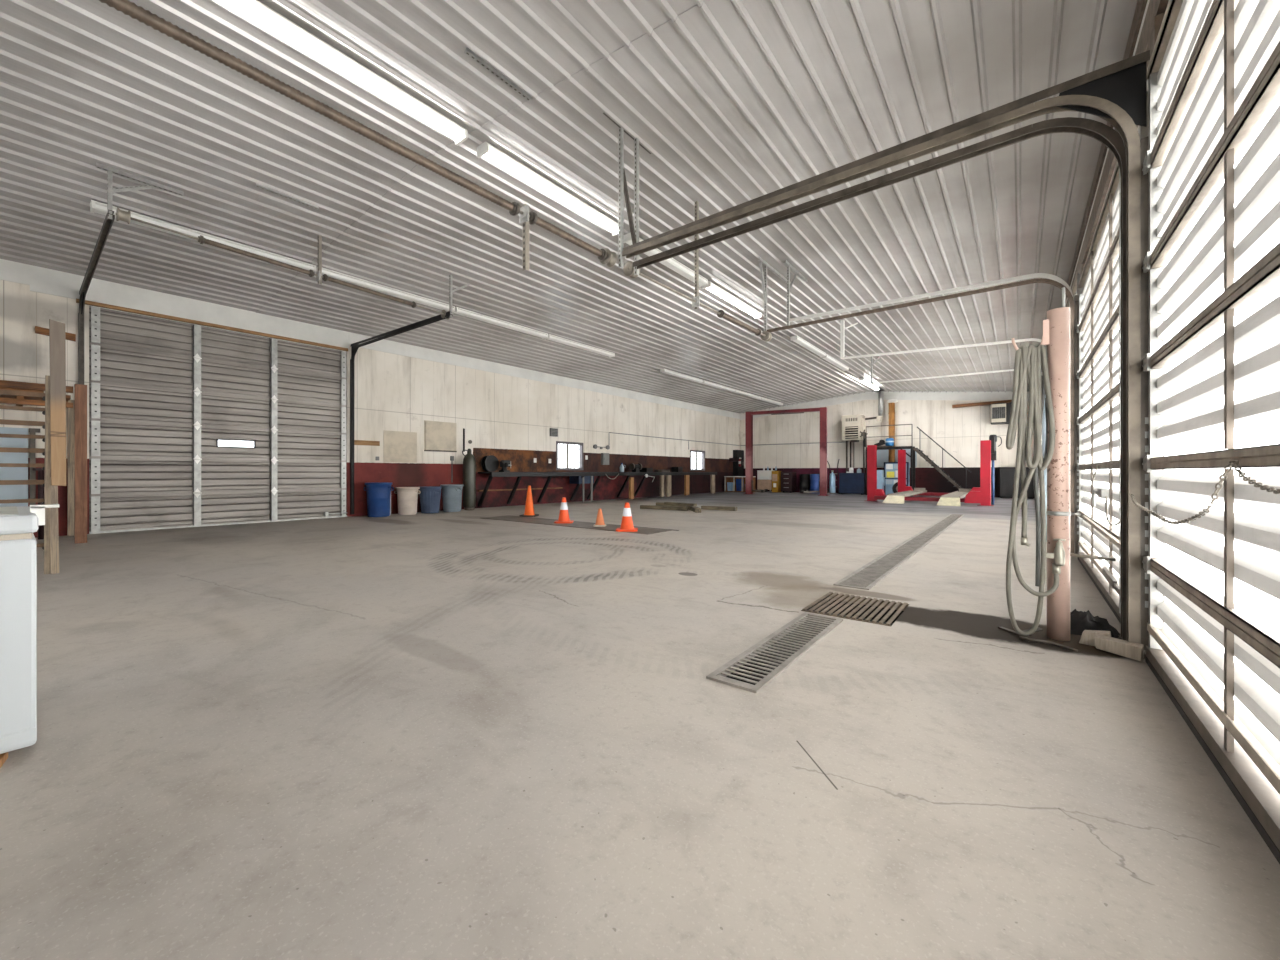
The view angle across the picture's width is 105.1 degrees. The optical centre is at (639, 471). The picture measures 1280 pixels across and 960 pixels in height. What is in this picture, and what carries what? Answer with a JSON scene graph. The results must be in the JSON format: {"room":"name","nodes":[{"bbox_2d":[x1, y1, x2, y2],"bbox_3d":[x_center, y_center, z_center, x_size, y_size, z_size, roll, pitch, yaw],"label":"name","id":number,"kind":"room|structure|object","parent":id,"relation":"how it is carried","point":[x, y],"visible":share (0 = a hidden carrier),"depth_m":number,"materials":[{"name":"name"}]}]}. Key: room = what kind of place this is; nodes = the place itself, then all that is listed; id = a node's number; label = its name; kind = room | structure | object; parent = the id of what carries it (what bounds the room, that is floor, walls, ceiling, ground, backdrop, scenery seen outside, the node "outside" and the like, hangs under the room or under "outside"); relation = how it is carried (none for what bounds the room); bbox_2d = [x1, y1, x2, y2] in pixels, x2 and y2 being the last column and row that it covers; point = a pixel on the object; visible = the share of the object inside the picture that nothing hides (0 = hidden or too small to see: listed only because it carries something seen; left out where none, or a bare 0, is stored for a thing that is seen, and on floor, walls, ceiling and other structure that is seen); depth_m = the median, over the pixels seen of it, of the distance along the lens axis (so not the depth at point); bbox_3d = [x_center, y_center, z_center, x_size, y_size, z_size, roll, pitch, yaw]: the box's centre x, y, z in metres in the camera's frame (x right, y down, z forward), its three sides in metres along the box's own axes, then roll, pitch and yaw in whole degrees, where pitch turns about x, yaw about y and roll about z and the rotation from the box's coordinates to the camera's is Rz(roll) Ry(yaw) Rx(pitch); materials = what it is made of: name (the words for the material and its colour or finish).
{"room":"auto repair garage","nodes":[
{"label":"auto repair garage","id":0,"kind":"room"},
{"bbox_2d":[0,280,739,537],"bbox_3d":[-3.127,-1.150,15.434,0.160,4.300,27.760,0,0,38],"label":"wall","id":1,"kind":"structure","parent":0,"point":[505,417],"depth_m":13.42,"materials":[{"name":"paint"}]},
{"bbox_2d":[0,427,27,506],"bbox_3d":[-9.629,-0.055,6.888,0.020,1.210,1.285,0,0,38],"label":"panel","id":2,"kind":"object","parent":1,"relation":"attached to","point":[6,473],"visible":0.6,"depth_m":7.28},
{"bbox_2d":[29,428,39,504],"bbox_3d":[-9.184,-0.030,7.433,0.075,1.260,0.110,0,0,38],"label":"post","id":3,"kind":"object","parent":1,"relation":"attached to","point":[33,431],"visible":0.71,"depth_m":7.41,"materials":[{"name":"wood"}]},
{"bbox_2d":[35,326,75,341],"bbox_3d":[-9.069,-2.143,7.606,0.045,0.145,0.405,0,0,38],"label":"board","id":4,"kind":"object","parent":1,"relation":"attached to","point":[39,330],"visible":0.71,"depth_m":7.53,"materials":[{"name":"brown wood"}]},
{"bbox_2d":[78,163,183,384],"bbox_3d":[-7.312,-1.250,6.886,3.764,4.400,0.720,0,0,38],"label":"door track","id":5,"kind":"object","parent":1,"relation":"attached to","point":[109,219],"visible":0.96,"depth_m":6.00,"materials":[{"name":"metal"}]},
{"bbox_2d":[76,298,347,350],"bbox_3d":[-7.726,-2.720,9.345,0.035,0.060,3.980,0,0,38],"label":"trim","id":6,"kind":"structure","parent":1,"relation":"attached to","point":[87,302],"depth_m":8.98,"materials":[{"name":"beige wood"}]},
{"bbox_2d":[89,305,346,533],"bbox_3d":[-7.721,-0.900,9.405,0.130,3.800,4.200,0,0,38],"label":"door","id":7,"kind":"structure","parent":1,"relation":"in","point":[163,393],"depth_m":9.06,"materials":[{"name":"metal"}]},
{"bbox_2d":[0,259,739,418],"bbox_3d":[-3.103,-2.942,15.315,0.025,0.395,27.600,0,0,38],"label":"trim","id":8,"kind":"structure","parent":1,"relation":"attached to","point":[41,280],"depth_m":9.53,"materials":[{"name":"metal"}]},
{"bbox_2d":[384,430,416,462],"bbox_3d":[-5.790,-0.605,11.855,0.014,0.750,0.800,0,0,38],"label":"panel","id":9,"kind":"object","parent":1,"relation":"attached to","point":[399,446],"visible":1,"depth_m":11.85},
{"bbox_2d":[350,275,469,513],"bbox_3d":[-4.779,-1.242,9.911,4.060,4.384,0.426,0,0,38],"label":"door track","id":10,"kind":"object","parent":1,"relation":"attached to","point":[354,347],"visible":1,"depth_m":10.80,"materials":[{"name":"black metal"}]},
{"bbox_2d":[424,420,456,451],"bbox_3d":[-5.145,-0.912,12.665,0.045,0.775,0.890,0,0,38],"label":"hatch","id":11,"kind":"object","parent":1,"relation":"attached to","point":[438,436],"visible":1,"depth_m":12.63,"materials":[{"name":"metal"}]},
{"bbox_2d":[556,441,582,469],"bbox_3d":[-2.389,-0.530,16.367,0.176,0.940,1.240,0,0,38],"label":"window","id":12,"kind":"structure","parent":1,"relation":"in","point":[580,445],"depth_m":16.32,"materials":[{"name":"glass"}]},
{"bbox_2d":[690,450,704,470],"bbox_3d":[2.621,-0.530,22.827,0.176,0.940,1.310,0,0,38],"label":"window","id":13,"kind":"structure","parent":1,"relation":"in","point":[696,451],"depth_m":22.89,"materials":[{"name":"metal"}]},
{"bbox_2d":[609,432,841,448],"bbox_3d":[4.290,-1.192,20.340,5.549,0.524,10.587,0,0,38],"label":"conduit","id":14,"kind":"object","parent":1,"relation":"attached to","point":[609,432],"visible":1,"depth_m":23.11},
{"bbox_2d":[733,450,743,475],"bbox_3d":[5.198,-0.450,25.802,0.290,1.400,0.750,0,0,38],"label":"upper cabinet","id":15,"kind":"object","parent":1,"relation":"attached to","point":[737,471],"visible":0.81,"depth_m":25.58,"materials":[{"name":"black metal"}]},
{"bbox_2d":[0,0,1137,412],"bbox_3d":[1.909,-3.394,11.428,13.310,0.772,28.200,0,0,38],"label":"ceiling","id":16,"kind":"structure","parent":0,"point":[732,103],"depth_m":5.49,"materials":[{"name":"white metal"}]},
{"bbox_2d":[90,200,315,271],"bbox_3d":[-6.014,-3.273,6.980,0.184,0.100,2.420,0,0,38],"label":"strip light","id":17,"kind":"object","parent":16,"relation":"attached to","point":[95,206],"visible":0.78,"depth_m":6.71,"materials":[{"name":"white plastic"}]},
{"bbox_2d":[116,207,449,318],"bbox_3d":[-4.640,-3.064,7.104,0.150,0.712,4.061,0,0,38],"label":"shaft","id":18,"kind":"object","parent":16,"relation":"hanging from","point":[121,215],"visible":0.98,"depth_m":6.82,"materials":[{"name":"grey metal"}]},
{"bbox_2d":[255,183,318,209],"bbox_3d":[-4.441,-3.481,6.184,0.047,0.048,0.670,0,0,38],"label":"slotted angle","id":19,"kind":"object","parent":16,"relation":"attached to","point":[256,185],"visible":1,"depth_m":6.16,"materials":[{"name":"metal"}]},
{"bbox_2d":[217,0,467,145],"bbox_3d":[-2.593,-3.476,4.130,0.180,0.100,2.450,0,0,38],"label":"strip light","id":20,"kind":"object","parent":16,"relation":"attached to","point":[256,11],"visible":1,"depth_m":4.15,"materials":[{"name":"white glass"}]},
{"bbox_2d":[315,267,454,311],"bbox_3d":[-4.513,-3.273,8.916,0.184,0.100,2.420,0,0,38],"label":"strip light","id":21,"kind":"object","parent":16,"relation":"attached to","point":[373,286],"visible":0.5,"depth_m":8.77,"materials":[{"name":"white plastic"}]},
{"bbox_2d":[464,47,530,100],"bbox_3d":[-1.218,-3.440,4.254,0.036,0.037,0.670,0,0,38],"label":"slotted angle","id":22,"kind":"object","parent":16,"relation":"attached to","point":[470,53],"visible":1,"depth_m":4.22,"materials":[{"name":"metal"}]},
{"bbox_2d":[452,307,547,338],"bbox_3d":[-3.011,-3.273,10.852,0.184,0.100,2.420,0,0,38],"label":"strip light","id":23,"kind":"object","parent":16,"relation":"attached to","point":[459,311],"visible":0.88,"depth_m":10.67,"materials":[{"name":"white plastic"}]},
{"bbox_2d":[477,141,617,235],"bbox_3d":[-1.009,-3.476,6.173,0.180,0.100,2.280,0,0,38],"label":"strip light","id":24,"kind":"object","parent":16,"relation":"attached to","point":[485,149],"visible":0.85,"depth_m":5.92,"materials":[{"name":"white plastic"}]},
{"bbox_2d":[544,334,614,356],"bbox_3d":[-1.510,-3.273,12.788,0.184,0.100,2.420,0,0,38],"label":"strip light","id":25,"kind":"object","parent":16,"relation":"attached to","point":[550,337],"visible":0.87,"depth_m":12.62,"materials":[{"name":"white plastic"}]},
{"bbox_2d":[660,369,703,382],"bbox_3d":[1.468,-3.268,16.742,0.184,0.100,2.460,0,0,38],"label":"strip light","id":26,"kind":"object","parent":16,"relation":"attached to","point":[665,371],"visible":1,"depth_m":16.55,"materials":[{"name":"white plastic"}]},
{"bbox_2d":[660,258,707,286],"bbox_3d":[0.814,-3.478,8.456,0.283,0.100,1.327,0,0,38],"label":"strip light","id":27,"kind":"object","parent":16,"relation":"attached to","point":[680,268],"depth_m":8.39,"materials":[{"name":"white plastic"}]},
{"bbox_2d":[623,201,771,341],"bbox_3d":[0.970,-2.724,6.505,0.150,1.354,3.570,0,0,38],"label":"shaft","id":28,"kind":"object","parent":16,"relation":"hanging from","point":[628,269],"visible":0.94,"depth_m":6.16,"materials":[{"name":"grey metal"}]},
{"bbox_2d":[702,281,761,318],"bbox_3d":[1.934,-3.479,10.016,0.180,0.100,2.300,0,0,38],"label":"strip light","id":29,"kind":"object","parent":16,"relation":"attached to","point":[715,289],"visible":0.94,"depth_m":9.87,"materials":[{"name":"white plastic"}]},
{"bbox_2d":[791,335,825,356],"bbox_3d":[4.729,-3.482,13.669,0.184,0.100,2.400,0,0,38],"label":"strip light","id":30,"kind":"object","parent":16,"relation":"attached to","point":[798,340],"visible":1,"depth_m":13.43,"materials":[{"name":"white plastic"}]},
{"bbox_2d":[821,354,848,370],"bbox_3d":[6.245,-3.484,15.657,0.184,0.100,2.400,0,0,38],"label":"strip light","id":31,"kind":"object","parent":16,"relation":"attached to","point":[828,358],"visible":0.82,"depth_m":15.53,"materials":[{"name":"white plastic"}]},
{"bbox_2d":[603,50,1153,650],"bbox_3d":[1.332,-1.242,3.808,3.712,4.385,0.750,0,0,38],"label":"door track","id":32,"kind":"object","parent":16,"relation":"hanging from","point":[1116,93],"visible":0.77,"depth_m":2.67,"materials":[{"name":"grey metal"}]},
{"bbox_2d":[99,0,616,270],"bbox_3d":[-1.687,-1.930,3.080,0.150,0.540,4.600,0,0,38],"label":"shaft","id":33,"kind":"object","parent":32,"relation":"attached to","point":[605,256],"visible":1,"depth_m":2.94,"materials":[{"name":"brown metal"}]},
{"bbox_2d":[633,117,1125,639],"bbox_3d":[1.379,-1.219,3.842,3.665,4.339,0.105,0,0,38],"label":"door track","id":34,"kind":"object","parent":16,"relation":"hanging from","point":[1099,131],"visible":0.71,"depth_m":3.05,"materials":[{"name":"metal"}]},
{"bbox_2d":[758,257,1079,553],"bbox_3d":[3.763,-1.230,7.079,3.870,4.360,1.200,0,0,38],"label":"door track","id":35,"kind":"object","parent":16,"relation":"hanging from","point":[761,261],"visible":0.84,"depth_m":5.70,"materials":[{"name":"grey metal"}]},
{"bbox_2d":[840,320,1040,358],"bbox_3d":[6.084,-1.228,9.983,3.760,4.356,0.296,0,0,38],"label":"door track","id":36,"kind":"object","parent":16,"relation":"hanging from","point":[842,328],"visible":0.23,"depth_m":10.20,"materials":[{"name":"metal"}]},
{"bbox_2d":[871,356,1042,383],"bbox_3d":[8.365,-1.240,13.119,4.000,4.381,0.250,0,0,38],"label":"door track","id":37,"kind":"object","parent":16,"relation":"hanging from","point":[872,363],"visible":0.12,"depth_m":13.40,"materials":[{"name":"metal"}]},
{"bbox_2d":[0,491,1279,959],"bbox_3d":[1.909,1.080,11.428,13.110,0.160,28.000,0,0,38],"label":"floor","id":38,"kind":"structure","parent":0,"point":[462,735],"depth_m":1.66,"materials":[{"name":"concrete"}]},
{"bbox_2d":[0,504,58,753],"bbox_3d":[-2.841,0.562,1.390,0.716,0.875,1.525,0,0,38],"label":"chest freezer","id":39,"kind":"object","parent":38,"relation":"on","point":[18,543],"visible":0.99,"depth_m":1.70,"materials":[{"name":"white metal"}]},
{"bbox_2d":[0,375,58,573],"bbox_3d":[-6.309,0.025,4.234,0.160,1.950,1.660,0,0,38],"label":"rack","id":40,"kind":"object","parent":38,"relation":"on","point":[50,546],"visible":0.92,"depth_m":4.81,"materials":[{"name":"brown wood"}]},
{"bbox_2d":[49,319,65,485],"bbox_3d":[-5.758,-0.680,4.847,0.080,1.639,0.107,0,0,38],"label":"board","id":41,"kind":"object","parent":40,"relation":"attached to","point":[57,337],"visible":1,"depth_m":4.83,"materials":[{"name":"wood"}]},
{"bbox_2d":[32,468,43,539],"bbox_3d":[-8.903,0.470,7.252,0.160,1.060,0.110,0,0,38],"label":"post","id":42,"kind":"object","parent":38,"relation":"on","point":[40,471],"visible":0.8,"depth_m":7.26,"materials":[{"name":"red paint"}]},
{"bbox_2d":[0,380,86,543],"bbox_3d":[-9.098,-0.115,6.414,1.400,2.230,2.385,0,0,38],"label":"timber staging","id":43,"kind":"object","parent":38,"relation":"on","point":[76,408],"visible":0.88,"depth_m":6.88,"materials":[{"name":"brown wood"}]},
{"bbox_2d":[364,482,393,516],"bbox_3d":[-5.887,0.620,11.044,0.548,0.760,0.547,0,0,-38],"label":"can","id":44,"kind":"object","parent":38,"relation":"on","point":[378,493],"visible":1,"depth_m":10.85,"materials":[{"name":"blue plastic"}]},
{"bbox_2d":[394,487,420,514],"bbox_3d":[-5.500,0.680,11.592,0.526,0.640,0.526,0,0,-42],"label":"can","id":45,"kind":"object","parent":38,"relation":"on","point":[407,497],"visible":1,"depth_m":11.41,"materials":[{"name":"white plastic"}]},
{"bbox_2d":[419,486,441,512],"bbox_3d":[-5.139,0.680,12.008,0.530,0.640,0.530,0,0,-11],"label":"can","id":46,"kind":"object","parent":38,"relation":"on","point":[430,496],"visible":0.97,"depth_m":11.82,"materials":[{"name":"blue plastic"}]},
{"bbox_2d":[440,484,463,511],"bbox_3d":[-4.755,0.660,12.406,0.557,0.680,0.557,0,0,-13],"label":"can","id":47,"kind":"object","parent":38,"relation":"on","point":[451,493],"visible":0.98,"depth_m":12.21,"materials":[{"name":"grey plastic"}]},
{"bbox_2d":[462,449,475,509],"bbox_3d":[-4.524,0.190,12.944,0.351,1.620,0.318,0,0,-24],"label":"gas cylinder","id":48,"kind":"object","parent":38,"relation":"on","point":[469,463],"visible":1,"depth_m":12.82,"materials":[{"name":"green paint"}]},
{"bbox_2d":[519,486,538,516],"bbox_3d":[-2.511,0.654,11.122,0.370,0.690,0.370,0,0,6],"label":"traffic cone","id":49,"kind":"object","parent":38,"relation":"on","point":[529,508],"visible":1,"depth_m":11.05,"materials":[{"name":"plastic"}]},
{"bbox_2d":[483,515,678,533],"bbox_3d":[-1.397,0.996,9.499,4.650,0.008,0.760,0,0,38],"label":"floor plate","id":50,"kind":"object","parent":38,"relation":"on","point":[588,525],"visible":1,"depth_m":9.26,"materials":[{"name":"metal"}]},
{"bbox_2d":[554,497,573,522],"bbox_3d":[-1.489,0.746,9.608,0.350,0.490,0.350,0,0,-2],"label":"traffic cone","id":51,"kind":"object","parent":50,"relation":"on","point":[563,515],"visible":1,"depth_m":9.54,"materials":[{"name":"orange plastic"}]},
{"bbox_2d":[616,502,637,531],"bbox_3d":[-0.219,0.753,8.307,0.360,0.475,0.360,0,0,2],"label":"traffic cone","id":52,"kind":"object","parent":50,"relation":"on","point":[627,523],"visible":1,"depth_m":8.23,"materials":[{"name":"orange plastic"}]},
{"bbox_2d":[477,472,716,505],"bbox_3d":[-0.440,0.500,18.238,0.650,1.000,12.415,0,0,38],"label":"workbench","id":53,"kind":"object","parent":38,"relation":"on","point":[578,478],"visible":0.94,"depth_m":16.28,"materials":[{"name":"black metal"}]},
{"bbox_2d":[481,455,498,471],"bbox_3d":[-4.190,-0.235,13.689,0.184,0.457,0.457,0,0,38],"label":"reel","id":54,"kind":"object","parent":53,"relation":"on","point":[490,463],"visible":1,"depth_m":13.62,"materials":[{"name":"black metal"}]},
{"bbox_2d":[640,505,687,510],"bbox_3d":[0.623,0.950,13.001,1.366,0.100,0.130,0,0,29],"label":"timber","id":55,"kind":"object","parent":38,"relation":"on","point":[680,508],"visible":1,"depth_m":12.91,"materials":[{"name":"wood"}]},
{"bbox_2d":[701,506,736,510],"bbox_3d":[2.065,0.950,12.837,0.973,0.100,0.140,0,0,33],"label":"timber","id":56,"kind":"object","parent":38,"relation":"on","point":[723,508],"visible":1,"depth_m":12.78,"materials":[{"name":"wood"}]},
{"bbox_2d":[724,476,755,491],"bbox_3d":[4.923,0.595,24.175,1.470,0.770,0.460,0,0,38],"label":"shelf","id":57,"kind":"object","parent":38,"relation":"on","point":[726,478],"visible":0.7,"depth_m":24.27,"materials":[{"name":"brown wood"}]},
{"bbox_2d":[757,470,774,491],"bbox_3d":[6.320,0.460,24.606,0.730,1.080,0.465,0,0,38],"label":"trolley","id":58,"kind":"object","parent":38,"relation":"on","point":[764,477],"visible":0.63,"depth_m":24.42,"materials":[{"name":"metal"}]},
{"bbox_2d":[706,612,842,693],"bbox_3d":[0.843,1.009,2.833,0.260,0.042,1.370,0,0,38],"label":"drain","id":59,"kind":"object","parent":38,"relation":"in","point":[719,675],"visible":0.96,"depth_m":2.68,"materials":[{"name":"metal"}]},
{"bbox_2d":[772,471,780,491],"bbox_3d":[6.759,0.475,24.266,0.300,1.050,0.465,0,0,38],"label":"cabinet","id":60,"kind":"object","parent":38,"relation":"on","point":[776,475],"visible":0.91,"depth_m":24.09,"materials":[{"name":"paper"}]},
{"bbox_2d":[745,407,828,495],"bbox_3d":[6.277,-0.865,21.350,3.588,3.730,0.920,0,0,28],"label":"lift","id":61,"kind":"object","parent":38,"relation":"on","point":[823,410],"visible":0.98,"depth_m":21.38,"materials":[{"name":"red paint"}]},
{"bbox_2d":[781,472,795,492],"bbox_3d":[7.320,0.500,24.166,0.550,1.000,0.635,0,0,38],"label":"tool chest","id":62,"kind":"object","parent":38,"relation":"on","point":[788,479],"visible":0.98,"depth_m":23.95,"materials":[{"name":"red paint"}]},
{"bbox_2d":[800,474,809,492],"bbox_3d":[7.945,0.545,23.577,0.515,0.910,0.515,0,0,38],"label":"drum","id":63,"kind":"object","parent":38,"relation":"on","point":[804,478],"visible":0.78,"depth_m":23.36,"materials":[{"name":"black metal"}]},
{"bbox_2d":[810,473,819,490],"bbox_3d":[8.257,0.535,23.082,0.494,0.930,0.494,0,0,38],"label":"drum","id":64,"kind":"object","parent":38,"relation":"on","point":[814,478],"visible":0.81,"depth_m":22.87,"materials":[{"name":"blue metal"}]},
{"bbox_2d":[839,473,865,494],"bbox_3d":[9.642,0.520,22.134,1.090,0.960,0.740,0,0,38],"label":"washer","id":65,"kind":"object","parent":38,"relation":"on","point":[848,482],"visible":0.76,"depth_m":21.83,"materials":[{"name":"blue paint"}]},
{"bbox_2d":[842,414,864,493],"bbox_3d":[9.716,-0.780,22.197,0.950,3.560,0.710,0,0,38],"label":"heater","id":66,"kind":"object","parent":38,"relation":"on","point":[852,425],"visible":0.89,"depth_m":22.04,"materials":[{"name":"beige metal"}]},
{"bbox_2d":[845,426,857,438],"bbox_3d":[9.500,-1.770,21.992,0.540,0.540,0.020,0,0,38],"label":"outlet","id":67,"kind":"object","parent":66,"relation":"attached to","point":[851,432],"depth_m":21.97,"materials":[{"name":"beige metal"}]},
{"bbox_2d":[865,390,886,421],"bbox_3d":[10.359,-2.896,21.642,0.913,1.352,0.400,0,0,38],"label":"flue pipe","id":68,"kind":"object","parent":66,"relation":"attached to","point":[880,392],"visible":0.93,"depth_m":21.41,"materials":[{"name":"metal"}]},
{"bbox_2d":[802,592,907,625],"bbox_3d":[1.595,1.019,3.616,0.580,0.062,0.656,0,0,38],"label":"grate","id":69,"kind":"object","parent":38,"relation":"in","point":[886,604],"visible":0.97,"depth_m":3.60,"materials":[{"name":"metal"}]},
{"bbox_2d":[887,399,897,461],"bbox_3d":[11.059,-1.080,21.440,0.440,4.160,0.440,0,0,38],"label":"cardboard tube","id":70,"kind":"object","parent":38,"relation":"on","point":[891,413],"depth_m":21.36,"materials":[{"name":"cardboard"}]},
{"bbox_2d":[884,462,909,494],"bbox_3d":[10.946,0.290,20.870,0.940,1.420,0.460,0,0,38],"label":"cabinet","id":71,"kind":"object","parent":38,"relation":"on","point":[890,468],"visible":0.6,"depth_m":20.80,"materials":[{"name":"metal"}]},
{"bbox_2d":[833,514,963,589],"bbox_3d":[4.621,1.009,7.843,0.290,0.042,9.140,0,0,38],"label":"drain","id":72,"kind":"object","parent":38,"relation":"in","point":[872,573],"visible":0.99,"depth_m":5.59,"materials":[{"name":"metal"}]},
{"bbox_2d":[866,424,970,495],"bbox_3d":[11.558,-0.499,20.465,3.844,2.998,0.630,0,0,38],"label":"platform","id":73,"kind":"object","parent":38,"relation":"on","point":[912,448],"visible":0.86,"depth_m":20.31,"materials":[{"name":"metal"}]},
{"bbox_2d":[865,440,993,505],"bbox_3d":[10.226,0.030,17.126,3.610,1.940,5.600,0,0,38],"label":"lift","id":74,"kind":"object","parent":38,"relation":"on","point":[982,494],"visible":0.97,"depth_m":15.94,"materials":[{"name":"red paint"}]},
{"bbox_2d":[989,435,1001,504],"bbox_3d":[10.632,-0.060,14.660,0.316,2.120,0.300,0,0,38],"label":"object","id":75,"kind":"object","parent":74,"relation":"attached to","point":[993,438],"visible":0.91,"depth_m":14.66,"materials":[{"name":"black metal"}]},
{"bbox_2d":[1000,468,1033,498],"bbox_3d":[14.430,0.420,18.770,1.040,1.160,0.550,0,0,38],"label":"storage cabinet","id":76,"kind":"object","parent":38,"relation":"on","point":[1006,474],"visible":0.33,"depth_m":18.71,"materials":[{"name":"black metal"}]},
{"bbox_2d":[998,627,1077,651],"bbox_3d":[2.346,0.972,2.918,0.175,0.051,0.417,0,0,3],"label":"scraps","id":77,"kind":"object","parent":38,"relation":"on","point":[1028,638],"visible":0.96,"depth_m":2.86,"materials":[{"name":"metal"}]},
{"bbox_2d":[1040,395,1046,541],"bbox_3d":[5.875,-0.150,7.086,0.140,2.300,0.140,0,0,38],"label":"pipe","id":78,"kind":"object","parent":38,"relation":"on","point":[1044,416],"visible":0.18,"depth_m":7.06,"materials":[{"name":"metal"}]},
{"bbox_2d":[1011,287,1079,640],"bbox_3d":[2.468,-0.050,2.989,0.322,2.100,0.115,0,0,38],"label":"steel column","id":79,"kind":"structure","parent":38,"relation":"on","point":[1056,329],"depth_m":2.91,"materials":[{"name":"metal"}]},
{"bbox_2d":[1006,344,1054,546],"bbox_3d":[2.369,-0.165,2.977,0.233,1.237,0.105,0,0,38],"label":"garden hose","id":80,"kind":"object","parent":79,"relation":"hanging from","point":[1042,364],"visible":1,"depth_m":2.97,"materials":[{"name":"rubber"}]},
{"bbox_2d":[1006,347,1058,635],"bbox_3d":[2.367,0.106,2.959,0.250,1.756,0.126,0,0,38],"label":"garden hose","id":81,"kind":"object","parent":79,"relation":"hanging from","point":[1011,553],"visible":1,"depth_m":2.96,"materials":[{"name":"rubber"}]},
{"bbox_2d":[1033,345,1047,586],"bbox_3d":[2.454,-0.036,2.995,0.047,1.473,0.082,0,0,-29],"label":"garden hose","id":82,"kind":"object","parent":79,"relation":"hanging from","point":[1035,475],"visible":0.43,"depth_m":3.00,"materials":[{"name":"rubber"}]},
{"bbox_2d":[1046,539,1065,573],"bbox_3d":[2.440,0.493,2.902,0.094,0.201,0.083,0,0,15],"label":"water valve","id":83,"kind":"object","parent":79,"relation":"attached to","point":[1058,555],"depth_m":2.87,"materials":[{"name":"metal"}]},
{"bbox_2d":[1070,553,1115,560],"bbox_3d":[2.612,0.489,2.856,0.214,0.033,0.083,0,0,15],"label":"pipe","id":84,"kind":"object","parent":79,"relation":"attached to","point":[1071,554],"depth_m":2.84,"materials":[{"name":"metal"}]},
{"bbox_2d":[1079,630,1110,646],"bbox_3d":[2.632,0.955,2.831,0.073,0.089,0.135,0,0,-39],"label":"wood block","id":85,"kind":"object","parent":38,"relation":"on","point":[1088,636],"visible":0.71,"depth_m":2.83,"materials":[{"name":"wood"}]},
{"bbox_2d":[1070,609,1120,638],"bbox_3d":[2.820,0.936,3.108,0.324,0.119,0.367,0,0,38],"label":"rag","id":86,"kind":"object","parent":38,"relation":"on","point":[1080,621],"visible":0.62,"depth_m":3.03,"materials":[{"name":"black fabric"}]},
{"bbox_2d":[1095,635,1143,660],"bbox_3d":[2.617,0.953,2.675,0.077,0.075,0.225,0,0,-17],"label":"wood block","id":87,"kind":"object","parent":38,"relation":"on","point":[1135,651],"visible":1,"depth_m":2.64,"materials":[{"name":"wood"}]},
{"bbox_2d":[740,400,1038,496],"bbox_3d":[10.391,-1.450,22.414,12.970,4.900,0.160,0,0,38],"label":"wall","id":88,"kind":"structure","parent":0,"point":[959,431],"depth_m":21.41,"materials":[{"name":"paint"}]},
{"bbox_2d":[740,391,1028,419],"bbox_3d":[10.269,-3.185,22.388,12.450,0.990,0.030,0,0,38],"label":"trim","id":89,"kind":"structure","parent":88,"relation":"attached to","point":[975,396],"depth_m":21.45,"materials":[{"name":"metal"}]},
{"bbox_2d":[877,449,916,466],"bbox_3d":[11.210,-0.610,21.667,1.800,0.780,0.013,0,0,38],"label":"sheet","id":90,"kind":"object","parent":88,"relation":"attached to","point":[882,455],"visible":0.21,"depth_m":21.83,"materials":[{"name":"metal"}]},
{"bbox_2d":[952,400,1011,407],"bbox_3d":[13.697,-2.720,19.579,2.050,0.160,0.230,0,0,38],"label":"wooden beam","id":91,"kind":"structure","parent":88,"relation":"attached to","point":[1001,401],"depth_m":19.61,"materials":[{"name":"brown wood"}]},
{"bbox_2d":[991,402,1011,424],"bbox_3d":[14.114,-2.270,19.015,0.800,0.780,0.610,0,0,38],"label":"wall heater","id":92,"kind":"object","parent":88,"relation":"attached to","point":[1000,412],"visible":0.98,"depth_m":18.85,"materials":[{"name":"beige metal"}]},
{"bbox_2d":[992,407,1004,417],"bbox_3d":[13.817,-2.280,18.878,0.420,0.440,0.010,0,0,38],"label":"grille","id":93,"kind":"object","parent":92,"relation":"attached to","point":[997,412],"depth_m":18.89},
{"bbox_2d":[1065,0,1149,306],"bbox_3d":[6.853,-1.150,7.694,0.160,4.300,27.760,0,0,38],"label":"wall","id":94,"kind":"structure","parent":0,"point":[1148,1],"depth_m":4.55,"materials":[{"name":"metal"}]},
{"bbox_2d":[1067,271,1079,553],"bbox_3d":[6.319,-0.690,7.236,0.072,3.380,3.660,0,0,38],"label":"door","id":95,"kind":"structure","parent":94,"relation":"in","point":[1075,290],"depth_m":6.04,"materials":[{"name":"metal"}]},
{"bbox_2d":[1076,91,1147,623],"bbox_3d":[3.923,-0.580,4.196,0.132,3.160,3.710,0,0,38],"label":"door","id":96,"kind":"structure","parent":94,"relation":"in","point":[1099,286],"depth_m":4.17,"materials":[{"name":"metal"}]},
{"bbox_2d":[1061,0,1168,624],"bbox_3d":[6.733,-1.030,7.686,0.100,4.060,27.600,0,0,38],"label":"trim","id":97,"kind":"structure","parent":94,"relation":"attached to","point":[1156,9],"depth_m":3.99,"materials":[{"name":"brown metal"}]},
{"bbox_2d":[1142,0,1279,863],"bbox_3d":[1.572,-0.565,1.122,0.081,3.130,3.730,0,0,38],"label":"door","id":98,"kind":"structure","parent":94,"relation":"in","point":[1212,159],"depth_m":1.75,"materials":[{"name":"metal"}]},
{"bbox_2d":[1131,460,1279,524],"bbox_3d":[1.901,0.084,1.650,0.031,0.249,2.392,0,0,36],"label":"pull chain","id":99,"kind":"object","parent":98,"relation":"hanging from","point":[1274,490],"visible":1,"depth_m":1.55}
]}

